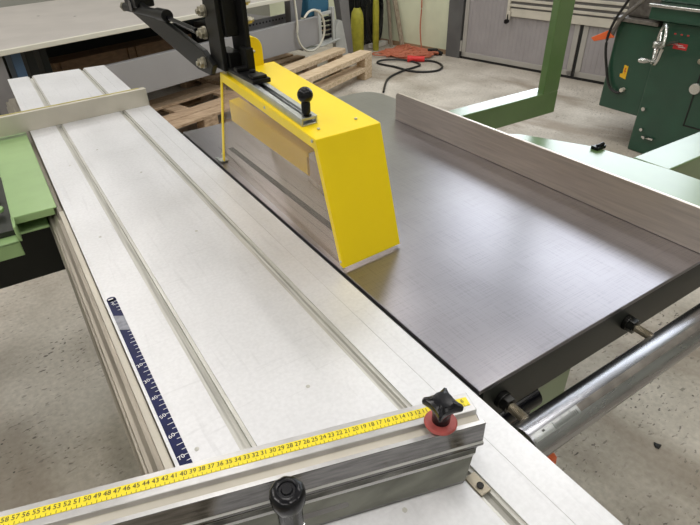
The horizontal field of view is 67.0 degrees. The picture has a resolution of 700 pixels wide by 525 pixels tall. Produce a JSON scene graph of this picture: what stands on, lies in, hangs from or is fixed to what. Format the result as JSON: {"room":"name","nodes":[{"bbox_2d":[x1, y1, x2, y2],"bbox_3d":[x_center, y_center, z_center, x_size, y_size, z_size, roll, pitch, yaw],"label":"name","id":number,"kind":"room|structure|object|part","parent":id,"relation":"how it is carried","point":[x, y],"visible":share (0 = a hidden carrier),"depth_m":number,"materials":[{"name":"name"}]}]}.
{"room":"woodworking shop","nodes":[
{"label":"woodworking shop","id":0,"kind":"room"},
{"bbox_2d":[0,0,269,15],"bbox_3d":[-4.604,-4.538,5.286,9.300,4.820,0.200,-21,39,-26],"label":"wall","id":1,"kind":"structure","parent":0,"point":[264,10],"depth_m":6.59,"materials":[{"name":"white paint"}]},
{"bbox_2d":[0,34,699,524],"bbox_3d":[-0.980,-0.348,3.287,10.500,0.100,12.000,-21,39,-26],"label":"floor","id":2,"kind":"structure","parent":0,"point":[62,432],"depth_m":1.93,"materials":[{"name":"concrete"}]},
{"bbox_2d":[49,34,191,71],"bbox_3d":[-2.079,-1.833,4.891,0.320,0.330,1.380,22,41,31],"label":"wooden crate","id":3,"kind":"object","parent":2,"relation":"on","point":[110,54],"visible":0.35,"depth_m":4.67,"materials":[{"name":"brown wood"}]},
{"bbox_2d":[0,0,352,114],"bbox_3d":[-2.427,-1.682,4.383,1.986,0.954,5.998,22,41,31],"label":"workbench","id":4,"kind":"object","parent":2,"relation":"on","point":[31,34],"visible":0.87,"depth_m":4.41,"materials":[{"name":"beige"}]},
{"bbox_3d":[-2.257,-1.036,3.456,0.130,0.620,0.130,22,41,31],"label":"leg","id":5,"kind":"part","parent":4,"relation":"part of","materials":[{"name":"grey paint"}]},
{"bbox_3d":[-2.201,-1.138,3.605,0.100,0.620,0.065,22,41,31],"label":"leg","id":6,"kind":"part","parent":4,"relation":"part of","materials":[{"name":"blue paint"}]},
{"bbox_3d":[-2.215,-1.287,3.826,0.112,0.620,0.211,7,35,13],"label":"leg","id":7,"kind":"part","parent":4,"relation":"part of","materials":[{"name":"black"}]},
{"bbox_3d":[-0.861,-2.327,5.235,0.020,0.160,0.800,22,41,31],"label":"perforated rail","id":8,"kind":"part","parent":4,"relation":"part of","materials":[{"name":"grey metal"}]},
{"bbox_3d":[-0.554,-2.444,5.343,0.080,0.540,0.219,22,41,31],"label":"leg","id":9,"kind":"part","parent":4,"relation":"part of","materials":[{"name":"grey paint"}]},
{"bbox_3d":[-0.412,-2.793,5.489,0.230,0.430,0.340,22,41,31],"label":"motor","id":10,"kind":"part","parent":4,"relation":"part of","materials":[{"name":"blue paint"}]},
{"bbox_3d":[-0.371,-2.341,5.652,0.320,0.012,0.649,22,41,31],"label":"plate","id":11,"kind":"part","parent":4,"relation":"part of","materials":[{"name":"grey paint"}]},
{"bbox_3d":[-0.088,-2.729,5.846,0.080,0.950,0.299,22,41,31],"label":"leg","id":12,"kind":"part","parent":4,"relation":"part of","materials":[{"name":"grey paint"}]},
{"bbox_2d":[149,83,263,128],"bbox_3d":[-1.412,-1.230,4.397,0.800,0.142,1.200,22,41,31],"label":"pallet","id":13,"kind":"object","parent":2,"relation":"on","point":[177,104],"visible":0.41,"depth_m":4.40,"materials":[{"name":"brown wood"}]},
{"bbox_2d":[180,53,316,90],"bbox_3d":[-1.031,-1.974,5.487,0.800,0.142,1.200,22,41,31],"label":"pallet","id":14,"kind":"object","parent":2,"relation":"on","point":[285,59],"visible":0.27,"depth_m":5.43,"materials":[{"name":"brown wood"}]},
{"bbox_2d":[299,63,371,90],"bbox_3d":[-0.275,-1.742,5.124,0.450,0.128,1.200,17,38,26],"label":"pallet","id":15,"kind":"object","parent":2,"relation":"on","point":[338,77],"visible":0.33,"depth_m":5.14,"materials":[{"name":"brown wood"}]},
{"bbox_2d":[283,47,371,83],"bbox_3d":[-0.278,-1.849,5.052,0.450,0.128,1.200,17,38,26],"label":"pallet","id":16,"kind":"object","parent":15,"relation":"on","point":[363,58],"visible":0.59,"depth_m":5.07,"materials":[{"name":"brown wood"}]},
{"bbox_2d":[351,0,363,52],"bbox_3d":[0.086,-2.773,6.218,0.150,0.600,0.150,-21,39,-26],"label":"canister","id":17,"kind":"object","parent":2,"relation":"on","point":[357,20],"visible":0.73,"depth_m":6.17,"materials":[{"name":"yellow metal"}]},
{"bbox_2d":[348,0,382,44],"bbox_3d":[0.217,-3.334,6.240,0.460,1.500,0.378,-21,39,-26],"label":"coil","id":18,"kind":"object","parent":2,"relation":"on","point":[366,6],"visible":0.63,"depth_m":6.43,"materials":[{"name":"black"}]},
{"bbox_2d":[373,0,378,50],"bbox_3d":[0.308,-2.902,6.292,0.076,0.720,0.076,-21,39,-26],"label":"pole","id":19,"kind":"object","parent":2,"relation":"on","point":[375,2],"visible":1,"depth_m":6.31,"materials":[{"name":"metal"}]},
{"bbox_2d":[369,40,387,47],"bbox_3d":[0.359,-2.759,6.682,0.100,0.045,0.280,24,42,33],"label":"foam block","id":20,"kind":"object","parent":2,"relation":"on","point":[381,42],"visible":0.74,"depth_m":6.66,"materials":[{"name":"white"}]},
{"bbox_2d":[386,0,392,46],"bbox_3d":[0.448,-3.315,6.382,0.034,1.300,0.297,-15,36,-19],"label":"wooden lath","id":21,"kind":"object","parent":2,"relation":"on","point":[387,1],"visible":1,"depth_m":6.53,"materials":[{"name":"brown wood"}]},
{"bbox_2d":[393,0,403,44],"bbox_3d":[0.588,-2.964,6.463,0.060,0.620,0.230,-21,39,-26],"label":"wooden board","id":22,"kind":"object","parent":2,"relation":"on","point":[395,3],"visible":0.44,"depth_m":6.46,"materials":[{"name":"brown wood"}]},
{"bbox_2d":[372,44,438,58],"bbox_3d":[0.670,-2.469,6.233,0.659,0.046,0.627,28,44,36],"label":"heap","id":23,"kind":"object","parent":2,"relation":"on","point":[402,51],"visible":0.98,"depth_m":6.20,"materials":[{"name":"orange"}]},
{"bbox_2d":[376,55,442,92],"bbox_3d":[0.657,-1.976,5.488,0.717,0.073,1.211,-1,34,0],"label":"power cable","id":24,"kind":"object","parent":2,"relation":"on","point":[410,58],"visible":1,"depth_m":5.83,"materials":[{"name":"black plastic"}]},
{"bbox_2d":[428,48,442,54],"bbox_3d":[1.002,-2.476,6.216,0.186,0.071,0.094,10,36,16],"label":"plug","id":25,"kind":"object","parent":2,"relation":"on","point":[429,49],"visible":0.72,"depth_m":6.18,"materials":[{"name":"black plastic"}]},
{"bbox_2d":[499,368,570,463],"bbox_3d":[-0.161,0.335,1.444,0.696,0.788,1.206,-21,39,-26],"label":"base cabinet","id":26,"kind":"object","parent":2,"relation":"on","point":[550,390],"visible":0.09,"depth_m":0.99,"materials":[{"name":"green metal"}]},
{"bbox_2d":[0,132,56,261],"bbox_3d":[-1.098,-0.243,1.577,0.318,0.100,0.965,-21,39,-26],"label":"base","id":27,"kind":"object","parent":26,"relation":"attached to","point":[26,198],"visible":0.92,"depth_m":1.39,"materials":[{"name":"green paint"}]},
{"bbox_3d":[-1.153,-0.211,1.587,0.214,0.040,0.920,-21,39,-26],"label":"plate","id":28,"kind":"part","parent":27,"relation":"part of","materials":[{"name":"green paint"}]},
{"bbox_2d":[0,227,64,288],"bbox_3d":[-1.554,0.052,1.375,1.386,0.207,0.460,-21,39,-26],"label":"beam","id":29,"kind":"structure","parent":26,"relation":"attached to","point":[42,257],"depth_m":1.51,"materials":[{"name":"black metal"}]},
{"bbox_2d":[6,98,174,475],"bbox_3d":[-0.438,-0.020,1.250,0.412,0.108,2.950,-21,39,-26],"label":"rail","id":30,"kind":"object","parent":26,"relation":"attached to","point":[151,454],"visible":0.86,"depth_m":0.91,"materials":[{"name":"metal"}]},
{"bbox_2d":[7,65,622,524],"bbox_3d":[-0.465,-0.132,1.306,0.404,0.031,3.160,-21,39,-26],"label":"table","id":31,"kind":"object","parent":26,"relation":"on","point":[235,334],"visible":0.89,"depth_m":0.92,"materials":[{"name":"metal"}]},
{"bbox_2d":[0,87,149,136],"bbox_3d":[-1.138,-0.435,1.702,0.992,0.062,0.026,-25,41,-31],"label":"fence","id":32,"kind":"object","parent":31,"relation":"on","point":[57,114],"visible":1,"depth_m":1.81,"materials":[{"name":"metal"}]},
{"bbox_2d":[0,388,485,524],"bbox_3d":[-0.258,0.290,0.543,0.886,0.126,0.114,-11,35,-13],"label":"fence","id":33,"kind":"object","parent":31,"relation":"on","point":[331,474],"visible":1,"depth_m":0.61,"materials":[{"name":"metal"}]},
{"bbox_3d":[-0.061,0.252,0.540,0.036,0.068,0.036,-21,39,-26],"label":"round knob","id":34,"kind":"part","parent":33,"relation":"part of","materials":[{"name":"black plastic"}]},
{"bbox_2d":[424,410,457,435],"bbox_3d":[0.109,0.191,0.636,0.040,0.004,0.040,-21,39,-26],"label":"washer","id":35,"kind":"object","parent":33,"relation":"in","point":[449,427],"depth_m":0.63,"materials":[{"name":"red plastic"}]},
{"bbox_3d":[0.109,0.173,0.625,0.036,0.036,0.036,-18,37,-23],"label":"star knob","id":36,"kind":"part","parent":33,"relation":"part of","materials":[{"name":"black plastic"}]},
{"bbox_2d":[465,472,490,496],"bbox_3d":[0.158,0.273,0.654,0.016,0.006,0.030,-21,39,-26],"label":"block","id":37,"kind":"object","parent":31,"relation":"on","point":[473,479],"visible":1,"depth_m":0.65,"materials":[{"name":"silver metal"}]},
{"bbox_2d":[183,92,699,413],"bbox_3d":[0.137,-0.207,1.441,0.770,0.089,1.354,-21,39,-26],"label":"table","id":38,"kind":"object","parent":26,"relation":"on","point":[509,280],"visible":0.62,"depth_m":1.07,"materials":[{"name":"metal"}]},
{"bbox_2d":[120,0,255,74],"bbox_3d":[-0.515,-0.903,1.398,0.114,0.650,0.950,-21,39,-26],"label":"guard arm","id":39,"kind":"object","parent":38,"relation":"attached to","point":[227,18],"visible":1,"depth_m":1.27,"materials":[{"name":"black metal"}]},
{"bbox_3d":[-0.686,-1.060,1.569,0.060,0.574,0.120,-21,39,-26],"label":"boom post","id":40,"kind":"part","parent":39,"relation":"part of","materials":[{"name":"black metal"}]},
{"bbox_3d":[-0.646,-0.792,1.661,0.034,0.060,0.501,-21,39,-26],"label":"arm","id":41,"kind":"part","parent":39,"relation":"part of","materials":[{"name":"black metal"}]},
{"bbox_3d":[-0.547,-0.690,1.549,0.014,0.128,0.799,-21,39,-26],"label":"arm","id":42,"kind":"part","parent":39,"relation":"part of","materials":[{"name":"black metal"}]},
{"bbox_3d":[-0.462,-0.645,1.429,0.020,0.023,0.300,-21,39,-26],"label":"tie rod","id":43,"kind":"part","parent":39,"relation":"part of","materials":[{"name":"black plastic"}]},
{"bbox_3d":[-0.321,-0.613,1.208,0.012,0.328,0.083,-21,39,-26],"label":"upright plate","id":44,"kind":"part","parent":39,"relation":"part of","materials":[{"name":"black metal"}]},
{"bbox_3d":[-0.260,-0.612,1.192,0.012,0.315,0.085,-21,39,-26],"label":"upright plate","id":45,"kind":"part","parent":39,"relation":"part of","materials":[{"name":"black metal"}]},
{"bbox_2d":[218,36,399,267],"bbox_3d":[-0.130,-0.301,1.220,0.186,0.328,0.676,-21,39,-26],"label":"guard","id":46,"kind":"object","parent":38,"relation":"on","point":[303,118],"visible":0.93,"depth_m":1.05,"materials":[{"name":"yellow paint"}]},
{"bbox_3d":[-0.260,-0.530,1.357,0.065,0.096,0.036,-21,39,-26],"label":"extraction spout","id":47,"kind":"part","parent":46,"relation":"part of","materials":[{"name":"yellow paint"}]},
{"bbox_3d":[-0.184,-0.375,1.158,0.036,0.024,0.441,-19,38,-23],"label":"mounting rail","id":48,"kind":"part","parent":46,"relation":"part of","materials":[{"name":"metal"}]},
{"bbox_3d":[-0.083,-0.302,0.993,0.030,0.056,0.030,-21,39,-26],"label":"ball knob","id":49,"kind":"part","parent":46,"relation":"part of","materials":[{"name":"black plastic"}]},
{"bbox_2d":[449,0,574,128],"bbox_3d":[0.526,-1.050,1.631,0.592,1.286,0.072,-21,39,-26],"label":"frame","id":50,"kind":"object","parent":38,"relation":"attached to","point":[496,113],"visible":0.69,"depth_m":1.95,"materials":[{"name":"green paint"}]},
{"bbox_3d":[0.540,-0.553,1.966,0.592,0.086,0.072,-21,39,-26],"label":"arm","id":51,"kind":"part","parent":50,"relation":"part of","materials":[{"name":"green paint"}]},
{"bbox_3d":[0.749,-1.155,1.706,0.085,1.205,0.030,-21,39,-26],"label":"post","id":52,"kind":"part","parent":50,"relation":"part of","materials":[{"name":"green metal"}]},
{"bbox_2d":[395,93,699,252],"bbox_3d":[0.537,-0.238,1.316,0.091,0.090,1.276,-21,39,-26],"label":"fence","id":53,"kind":"object","parent":38,"relation":"on","point":[674,219],"visible":1,"depth_m":1.27,"materials":[{"name":"metal"}]},
{"bbox_3d":[0.510,0.105,0.973,0.746,0.078,0.003,-21,39,-26],"label":"plate","id":54,"kind":"part","parent":38,"relation":"part of","materials":[{"name":"grey metal"}]},
{"bbox_2d":[494,303,699,456],"bbox_3d":[0.693,0.083,1.026,1.084,0.064,0.102,-21,39,-26],"label":"bar","id":55,"kind":"object","parent":38,"relation":"attached to","point":[558,421],"visible":0.97,"depth_m":0.83,"materials":[{"name":"metal"}]},
{"bbox_2d":[510,132,699,205],"bbox_3d":[1.193,-0.087,1.979,1.393,0.830,0.830,-21,39,-26],"label":"support frame","id":56,"kind":"object","parent":2,"relation":"on","point":[673,169],"visible":0.38,"depth_m":1.57,"materials":[{"name":"green paint"}]},
{"bbox_2d":[591,142,605,150],"bbox_3d":[0.776,-0.365,1.648,0.045,0.019,0.025,-21,39,-26],"label":"knob","id":57,"kind":"object","parent":56,"relation":"on","point":[600,146],"visible":1,"depth_m":1.64,"materials":[{"name":"black plastic"}]},
{"bbox_2d":[591,0,699,153],"bbox_3d":[2.486,-1.315,3.285,1.280,1.350,1.688,-21,39,-26],"label":"machine","id":58,"kind":"object","parent":2,"relation":"on","point":[652,72],"visible":1,"depth_m":3.43,"materials":[{"name":"green metal"}]},
{"bbox_3d":[1.841,-1.644,3.394,0.046,0.411,0.274,-26,41,-32],"label":"steel lever","id":59,"kind":"part","parent":58,"relation":"part of","materials":[{"name":"metal"}]},
{"bbox_3d":[2.027,-1.632,3.527,0.430,0.024,0.320,-21,39,-26],"label":"gearbox lid","id":60,"kind":"part","parent":58,"relation":"part of","materials":[{"name":"metal"}]},
{"bbox_3d":[1.830,-1.246,3.271,0.092,0.034,0.034,10,36,17],"label":"crank handle","id":61,"kind":"part","parent":58,"relation":"part of","materials":[{"name":"silver metal"}]},
{"bbox_2d":[639,128,653,140],"bbox_3d":[1.994,-0.865,3.582,0.072,0.058,0.111,-21,39,-26],"label":"tap","id":62,"kind":"object","parent":58,"relation":"on","point":[645,134],"depth_m":3.60,"materials":[{"name":"silver metal"}]},
{"bbox_3d":[2.031,-1.328,3.254,0.003,0.035,0.085,-21,39,-26],"label":"name plate","id":63,"kind":"part","parent":58,"relation":"part of","materials":[{"name":"red metal"}]},
{"bbox_3d":[2.119,-1.065,3.241,0.035,0.068,0.068,-21,39,-26],"label":"door knob","id":64,"kind":"part","parent":58,"relation":"part of","materials":[{"name":"silver metal"}]},
{"bbox_2d":[654,442,660,448],"bbox_3d":[0.996,0.593,1.713,0.024,0.008,0.022,17,38,25],"label":"chip","id":65,"kind":"object","parent":2,"relation":"on","point":[656,445],"visible":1,"depth_m":1.71,"materials":[{"name":"black"}]},
{"bbox_2d":[269,0,449,49],"bbox_3d":[2.580,-3.693,3.740,0.200,4.820,11.000,-30,43,-35],"label":"wall","id":66,"kind":"structure","parent":0,"point":[434,19],"depth_m":6.35,"materials":[{"name":"beige paint"}]},
{"bbox_2d":[322,29,445,53],"bbox_3d":[-0.075,-3.139,7.260,0.012,0.051,3.480,-30,43,-35],"label":"baseboard","id":67,"kind":"structure","parent":66,"relation":"attached to","point":[394,42],"depth_m":6.52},
{"bbox_2d":[420,0,422,47],"bbox_3d":[0.829,-3.251,5.977,0.029,1.572,0.127,-5,34,-5],"label":"hanging cord","id":68,"kind":"object","parent":66,"relation":"hanging from","point":[421,0],"visible":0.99,"depth_m":6.26,"materials":[{"name":"orange plastic"}]},
{"bbox_2d":[445,0,465,57],"bbox_3d":[1.152,-4.298,4.858,0.070,4.600,0.190,-30,43,-35],"label":"trim","id":69,"kind":"structure","parent":66,"relation":"attached to","point":[456,16],"depth_m":5.94,"materials":[{"name":"grey metal"}]},
{"bbox_2d":[460,0,580,75],"bbox_3d":[1.709,-3.062,5.037,1.334,2.275,0.056,28,44,36],"label":"door","id":70,"kind":"structure","parent":66,"relation":"in","point":[521,42],"depth_m":5.57,"materials":[{"name":"grey paint"}]},
{"bbox_2d":[460,25,603,84],"bbox_3d":[2.237,-2.033,5.122,0.049,0.500,2.760,-30,43,-35],"label":"trim","id":71,"kind":"structure","parent":66,"relation":"attached to","point":[582,26],"depth_m":5.24,"materials":[{"name":"black"}]},
{"bbox_2d":[574,25,616,81],"bbox_3d":[2.672,-2.532,4.211,0.040,2.275,1.342,-30,43,-35],"label":"door","id":72,"kind":"structure","parent":66,"relation":"in","point":[590,64],"depth_m":5.04,"materials":[{"name":"grey paint"}]},
{"bbox_2d":[504,0,629,28],"bbox_3d":[2.358,-2.215,4.730,0.069,0.366,2.160,-30,43,-35],"label":"radiator","id":73,"kind":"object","parent":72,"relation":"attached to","point":[597,13],"depth_m":4.94,"materials":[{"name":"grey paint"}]},
{"bbox_3d":[1.625,-2.535,5.426,0.021,0.080,0.040,-30,43,-35],"label":"lock plate","id":74,"kind":"part","parent":73,"relation":"part of","materials":[{"name":"white metal"}]}
]}

